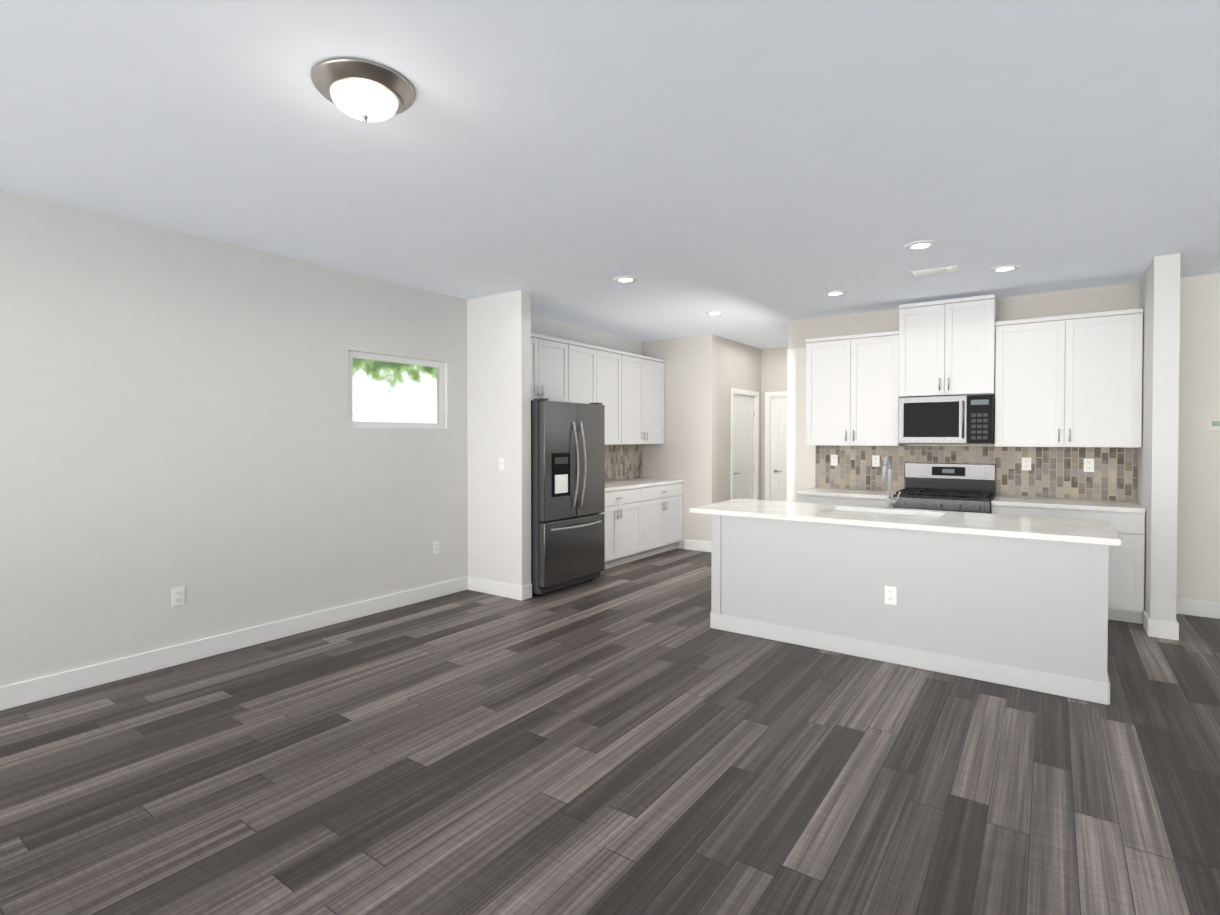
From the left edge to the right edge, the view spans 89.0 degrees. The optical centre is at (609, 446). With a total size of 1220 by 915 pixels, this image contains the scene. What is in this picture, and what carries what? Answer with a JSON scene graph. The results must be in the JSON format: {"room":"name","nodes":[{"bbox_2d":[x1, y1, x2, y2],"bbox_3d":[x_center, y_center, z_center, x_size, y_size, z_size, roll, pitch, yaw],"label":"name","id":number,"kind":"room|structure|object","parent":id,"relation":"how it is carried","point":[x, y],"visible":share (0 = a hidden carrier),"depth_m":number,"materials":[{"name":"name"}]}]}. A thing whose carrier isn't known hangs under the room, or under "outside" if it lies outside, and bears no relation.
{"room":"kitchen","nodes":[
{"label":"kitchen","id":0,"kind":"room"},
{"bbox_2d":[0,189,641,686],"bbox_3d":[-2.591,0.008,4.237,0.120,2.740,10.520,1,1,35],"label":"wall","id":1,"kind":"structure","parent":0,"point":[174,409],"depth_m":4.01,"materials":[{"name":"paint"}]},
{"bbox_2d":[172,586,184,606],"bbox_3d":[-2.735,0.952,3.934,0.009,0.116,0.072,1,1,35],"label":"outlet","id":2,"kind":"object","parent":1,"relation":"attached to","point":[178,596],"visible":1,"depth_m":3.93,"materials":[{"name":"white plastic"}]},
{"bbox_2d":[0,576,467,710],"bbox_3d":[-3.428,1.332,2.959,0.014,0.125,7.200,1,1,35],"label":"baseboard","id":3,"kind":"structure","parent":1,"relation":"attached to","point":[38,689],"depth_m":4.04,"materials":[{"name":"white wood"}]},
{"bbox_2d":[348,350,446,428],"bbox_3d":[-1.808,-0.461,5.305,0.085,0.610,0.980,1,1,35],"label":"window","id":4,"kind":"structure","parent":1,"relation":"in","point":[387,391],"depth_m":5.29,"materials":[{"name":"white glass"}]},
{"bbox_2d":[433,541,438,554],"bbox_3d":[-1.563,0.910,5.585,0.009,0.116,0.072,1,1,35],"label":"outlet","id":5,"kind":"object","parent":1,"relation":"attached to","point":[435,547],"visible":1,"depth_m":5.58,"materials":[{"name":"white plastic"}]},
{"bbox_2d":[531,333,664,444],"bbox_3d":[-0.259,-0.572,7.075,0.374,1.105,2.931,1,1,35],"label":"upper cabinet","id":6,"kind":"object","parent":1,"relation":"attached to","point":[626,389],"visible":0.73,"depth_m":7.17,"materials":[{"name":"white wood"}]},
{"bbox_2d":[605,444,641,480],"bbox_3d":[-0.141,0.204,7.583,0.008,0.456,1.989,1,1,35],"label":"tile backsplash","id":7,"kind":"structure","parent":1,"relation":"attached to","point":[623,461],"depth_m":8.02,"materials":[{"name":"tile"}]},
{"bbox_2d":[467,290,530,585],"bbox_3d":[-1.030,-0.012,5.729,0.700,2.740,0.120,1,1,35],"label":"wall pier","id":8,"kind":"object","parent":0,"point":[499,405],"visible":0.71,"depth_m":5.63,"materials":[{"name":"paint"}]},
{"bbox_2d":[468,576,531,600],"bbox_3d":[-1.029,1.296,5.736,0.714,0.125,0.134,1,1,35],"label":"baseboard","id":9,"kind":"structure","parent":8,"relation":"attached to","point":[516,592],"depth_m":5.63,"materials":[{"name":"white wood"}]},
{"bbox_2d":[499,458,504,470],"bbox_3d":[-0.981,0.160,5.611,0.072,0.116,0.016,1,1,35],"label":"light switch","id":10,"kind":"object","parent":8,"relation":"attached to","point":[501,464],"visible":1,"depth_m":5.61,"materials":[{"name":"white plastic"}]},
{"bbox_2d":[0,548,1219,914],"bbox_3d":[1.393,1.432,2.422,8.740,0.060,12.140,1,1,35],"label":"floor","id":11,"kind":"structure","parent":0,"point":[636,738],"depth_m":2.63,"materials":[{"name":"grey wood"}]},
{"bbox_2d":[531,398,604,595],"bbox_3d":[-0.615,0.457,6.115,0.877,1.793,0.925,1,1,35],"label":"fridge","id":12,"kind":"object","parent":11,"relation":"on","point":[567,493],"visible":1,"depth_m":5.78,"materials":[{"name":"grey metal"}]},
{"bbox_2d":[602,478,682,568],"bbox_3d":[0.132,0.886,7.402,0.654,0.900,1.976,1,1,35],"label":"base cabinet","id":13,"kind":"object","parent":11,"relation":"on","point":[643,517],"depth_m":7.28,"materials":[{"name":"white wood"}]},
{"bbox_2d":[796,487,896,506],"bbox_3d":[2.416,0.901,6.242,0.902,0.900,0.654,1,1,35],"label":"base cabinet","id":14,"kind":"object","parent":11,"relation":"on","point":[861,497],"visible":0.04,"depth_m":6.05,"materials":[{"name":"white wood"}]},
{"bbox_2d":[710,515,1109,704],"bbox_3d":[1.975,0.944,4.370,2.366,0.865,0.897,1,1,35],"label":"kitchen island","id":15,"kind":"object","parent":11,"relation":"on","point":[1018,601],"depth_m":3.85,"materials":[{"name":"grey paint"}]},
{"bbox_2d":[885,586,896,604],"bbox_3d":[1.792,0.951,3.965,0.072,0.116,0.009,1,1,35],"label":"outlet","id":16,"kind":"object","parent":15,"relation":"attached to","point":[891,595],"visible":1,"depth_m":3.96,"materials":[{"name":"white plastic"}]},
{"bbox_2d":[689,503,1120,546],"bbox_3d":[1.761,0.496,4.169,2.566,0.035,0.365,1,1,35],"label":"island countertop","id":17,"kind":"structure","parent":15,"relation":"on","point":[902,522],"depth_m":3.90,"materials":[{"name":"white stone"}]},
{"bbox_2d":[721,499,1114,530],"bbox_3d":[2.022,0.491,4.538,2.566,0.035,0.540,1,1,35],"label":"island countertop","id":18,"kind":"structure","parent":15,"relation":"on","point":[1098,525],"depth_m":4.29,"materials":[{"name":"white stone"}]},
{"bbox_2d":[833,507,936,518],"bbox_3d":[1.972,0.605,4.508,0.800,0.216,0.450,1,1,35],"label":"sink","id":19,"kind":"object","parent":18,"relation":"in","point":[834,508],"depth_m":4.64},
{"bbox_2d":[882,456,900,508],"bbox_3d":[2.100,0.273,4.638,0.109,0.397,0.228,1,1,35],"label":"gooseneck faucet","id":20,"kind":"object","parent":18,"relation":"on","point":[890,501],"visible":1,"depth_m":4.70,"materials":[{"name":"silver metal"}]},
{"bbox_2d":[892,463,995,513],"bbox_3d":[3.080,0.763,5.726,0.764,1.190,0.726,1,1,35],"label":"steel gas range","id":21,"kind":"object","parent":11,"relation":"on","point":[970,488],"visible":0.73,"depth_m":5.79,"materials":[{"name":"grey metal"}]},
{"bbox_2d":[991,496,1145,623],"bbox_3d":[3.825,0.915,5.243,1.001,0.900,0.654,1,1,35],"label":"base cabinet","id":22,"kind":"object","parent":11,"relation":"on","point":[1126,561],"visible":0.21,"depth_m":4.82,"materials":[{"name":"white wood"}]},
{"bbox_2d":[0,0,1219,348],"bbox_3d":[1.393,-1.378,2.385,8.740,0.080,12.140,1,1,35],"label":"ceiling","id":23,"kind":"structure","parent":0,"point":[760,174],"depth_m":2.75,"materials":[{"name":"paint"}]},
{"bbox_2d":[312,58,414,121],"bbox_3d":[-0.910,-1.271,2.304,0.356,0.132,0.356,1,1,35],"label":"dome light","id":24,"kind":"object","parent":23,"relation":"attached to","point":[364,90],"visible":1,"depth_m":2.22,"materials":[{"name":"white glass"}]},
{"bbox_2d":[614,276,637,282],"bbox_3d":[0.128,-1.368,5.097,0.200,0.010,0.200,1,1,35],"label":"recessed light","id":25,"kind":"object","parent":23,"relation":"in","point":[625,279],"visible":1,"depth_m":5.09,"materials":[{"name":"white"}]},
{"bbox_2d":[705,311,723,314],"bbox_3d":[1.089,-1.386,6.451,0.200,0.010,0.200,1,1,35],"label":"recessed light","id":26,"kind":"object","parent":23,"relation":"in","point":[714,312],"visible":0.98,"depth_m":6.44,"materials":[{"name":"white"}]},
{"bbox_2d":[824,290,846,295],"bbox_3d":[2.026,-1.374,5.578,0.200,0.010,0.200,1,1,35],"label":"recessed light","id":27,"kind":"object","parent":23,"relation":"in","point":[835,293],"visible":0.98,"depth_m":5.56,"materials":[{"name":"white"}]},
{"bbox_2d":[904,240,936,249],"bbox_3d":[2.097,-1.356,4.191,0.200,0.010,0.200,1,1,35],"label":"recessed light","id":28,"kind":"object","parent":23,"relation":"in","point":[922,245],"visible":0.98,"depth_m":4.17,"materials":[{"name":"white"}]},
{"bbox_2d":[909,265,960,276],"bbox_3d":[2.538,-1.365,4.847,0.340,0.010,0.180,1,1,35],"label":"ceiling vent","id":29,"kind":"object","parent":23,"relation":"in","point":[941,270],"visible":1,"depth_m":4.82,"materials":[{"name":"white metal"}]},
{"bbox_2d":[990,265,1019,272],"bbox_3d":[3.032,-1.364,4.766,0.200,0.010,0.200,1,1,35],"label":"recessed light","id":30,"kind":"object","parent":23,"relation":"in","point":[1003,268],"visible":1,"depth_m":4.76,"materials":[{"name":"white"}]},
{"bbox_2d":[642,334,715,548],"bbox_3d":[0.890,-0.044,8.142,1.040,2.740,0.120,1,1,35],"label":"wall","id":31,"kind":"structure","parent":0,"point":[685,452],"depth_m":7.97,"materials":[{"name":"paint"}]},
{"bbox_2d":[685,540,711,551],"bbox_3d":[1.126,1.267,7.910,0.394,0.125,0.014,1,1,35],"label":"baseboard","id":32,"kind":"structure","parent":31,"relation":"attached to","point":[698,545],"depth_m":7.90,"materials":[{"name":"white wood"}]},
{"bbox_2d":[716,335,760,502],"bbox_3d":[1.768,-0.050,8.586,0.120,2.740,1.620,1,1,35],"label":"wall","id":33,"kind":"structure","parent":0,"point":[738,365],"depth_m":8.18,"materials":[{"name":"paint"}]},
{"bbox_2d":[734,394,754,498],"bbox_3d":[1.862,0.302,8.655,0.088,2.020,0.790,1,1,35],"label":"hall door","id":34,"kind":"structure","parent":33,"relation":"in","point":[744,416],"depth_m":8.70,"materials":[{"name":"white wood"}]},
{"bbox_2d":[731,388,758,499],"bbox_3d":[1.836,0.267,8.671,0.136,2.105,0.940,1,1,35],"label":"door frame","id":35,"kind":"structure","parent":33,"relation":"attached to","point":[742,392],"depth_m":8.95,"materials":[{"name":"white wood"}]},
{"bbox_2d":[761,347,786,499],"bbox_3d":[2.684,-0.053,8.856,1.060,2.740,0.120,1,1,35],"label":"wall","id":36,"kind":"structure","parent":0,"point":[773,369],"depth_m":9.03,"materials":[{"name":"paint"}]},
{"bbox_2d":[765,391,786,500],"bbox_3d":[2.683,0.265,8.851,0.940,2.105,0.136,1,1,35],"label":"door frame","id":37,"kind":"structure","parent":36,"relation":"attached to","point":[769,396],"depth_m":9.04,"materials":[{"name":"white wood"}]},
{"bbox_2d":[771,397,786,500],"bbox_3d":[2.665,0.299,8.826,0.786,2.020,0.088,1,1,35],"label":"door","id":38,"kind":"structure","parent":36,"relation":"in","point":[778,448],"depth_m":8.99,"materials":[{"name":"white wood"}]},
{"bbox_2d":[787,273,1219,602],"bbox_3d":[4.676,-0.004,5.114,6.520,2.740,0.120,1,1,35],"label":"wall","id":39,"kind":"structure","parent":0,"point":[1198,544],"depth_m":5.04,"materials":[{"name":"paint"}]},
{"bbox_2d":[806,294,1143,447],"bbox_3d":[3.207,-0.673,5.801,2.679,1.340,0.424,1,1,35],"label":"upper cabinet","id":40,"kind":"object","parent":39,"relation":"attached to","point":[1074,380],"visible":1,"depth_m":5.48,"materials":[{"name":"white wood"}]},
{"bbox_2d":[898,394,994,443],"bbox_3d":[3.157,-0.245,5.822,0.764,0.441,0.458,1,1,35],"label":"microwave","id":41,"kind":"object","parent":40,"relation":"attached to","point":[963,419],"visible":1,"depth_m":5.65,"materials":[{"name":"silver metal"}]},
{"bbox_2d":[815,445,1137,501],"bbox_3d":[3.335,0.225,5.990,2.683,0.456,0.008,1,1,35],"label":"tile backsplash","id":42,"kind":"structure","parent":39,"relation":"attached to","point":[1056,472],"depth_m":5.71,"materials":[{"name":"tile"}]},
{"bbox_2d":[831,455,837,465],"bbox_3d":[2.398,0.146,6.641,0.072,0.116,0.009,1,1,35],"label":"outlet","id":43,"kind":"object","parent":42,"relation":"attached to","point":[834,460],"visible":1,"depth_m":6.64,"materials":[{"name":"white plastic"}]},
{"bbox_2d":[872,455,879,466],"bbox_3d":[2.741,0.149,6.399,0.072,0.116,0.009,1,1,35],"label":"outlet","id":44,"kind":"object","parent":42,"relation":"attached to","point":[875,460],"visible":1,"depth_m":6.40,"materials":[{"name":"white plastic"}]},
{"bbox_2d":[1022,458,1030,469],"bbox_3d":[3.793,0.159,5.652,0.072,0.116,0.009,1,1,35],"label":"outlet","id":45,"kind":"object","parent":42,"relation":"attached to","point":[1026,463],"visible":1,"depth_m":5.65,"materials":[{"name":"white plastic"}]},
{"bbox_2d":[1084,458,1093,471],"bbox_3d":[4.160,0.163,5.392,0.072,0.116,0.009,1,1,35],"label":"outlet","id":46,"kind":"object","parent":42,"relation":"attached to","point":[1088,465],"visible":1,"depth_m":5.39,"materials":[{"name":"white plastic"}]},
{"bbox_2d":[1176,598,1219,618],"bbox_3d":[5.871,1.316,4.202,3.255,0.125,0.014,1,1,35],"label":"baseboard","id":47,"kind":"structure","parent":39,"relation":"attached to","point":[1198,608],"depth_m":5.00,"materials":[{"name":"white wood"}]},
{"bbox_2d":[1208,419,1219,430],"bbox_3d":[4.825,-0.171,4.916,0.130,0.090,0.026,1,1,35],"label":"thermostat","id":48,"kind":"object","parent":39,"relation":"attached to","point":[1213,424],"visible":1,"depth_m":4.92,"materials":[{"name":"white plastic"}]},
{"bbox_2d":[1137,253,1180,621],"bbox_3d":[4.230,0.000,4.805,0.140,2.740,0.900,1,1,35],"label":"wall column","id":49,"kind":"structure","parent":0,"point":[1157,471],"depth_m":4.45,"materials":[{"name":"paint"}]},
{"bbox_2d":[1143,611,1178,639],"bbox_3d":[4.226,1.308,4.817,0.168,0.125,0.914,1,1,35],"label":"baseboard","id":50,"kind":"structure","parent":49,"relation":"attached to","point":[1161,629],"depth_m":4.45,"materials":[{"name":"white wood"}]}
]}

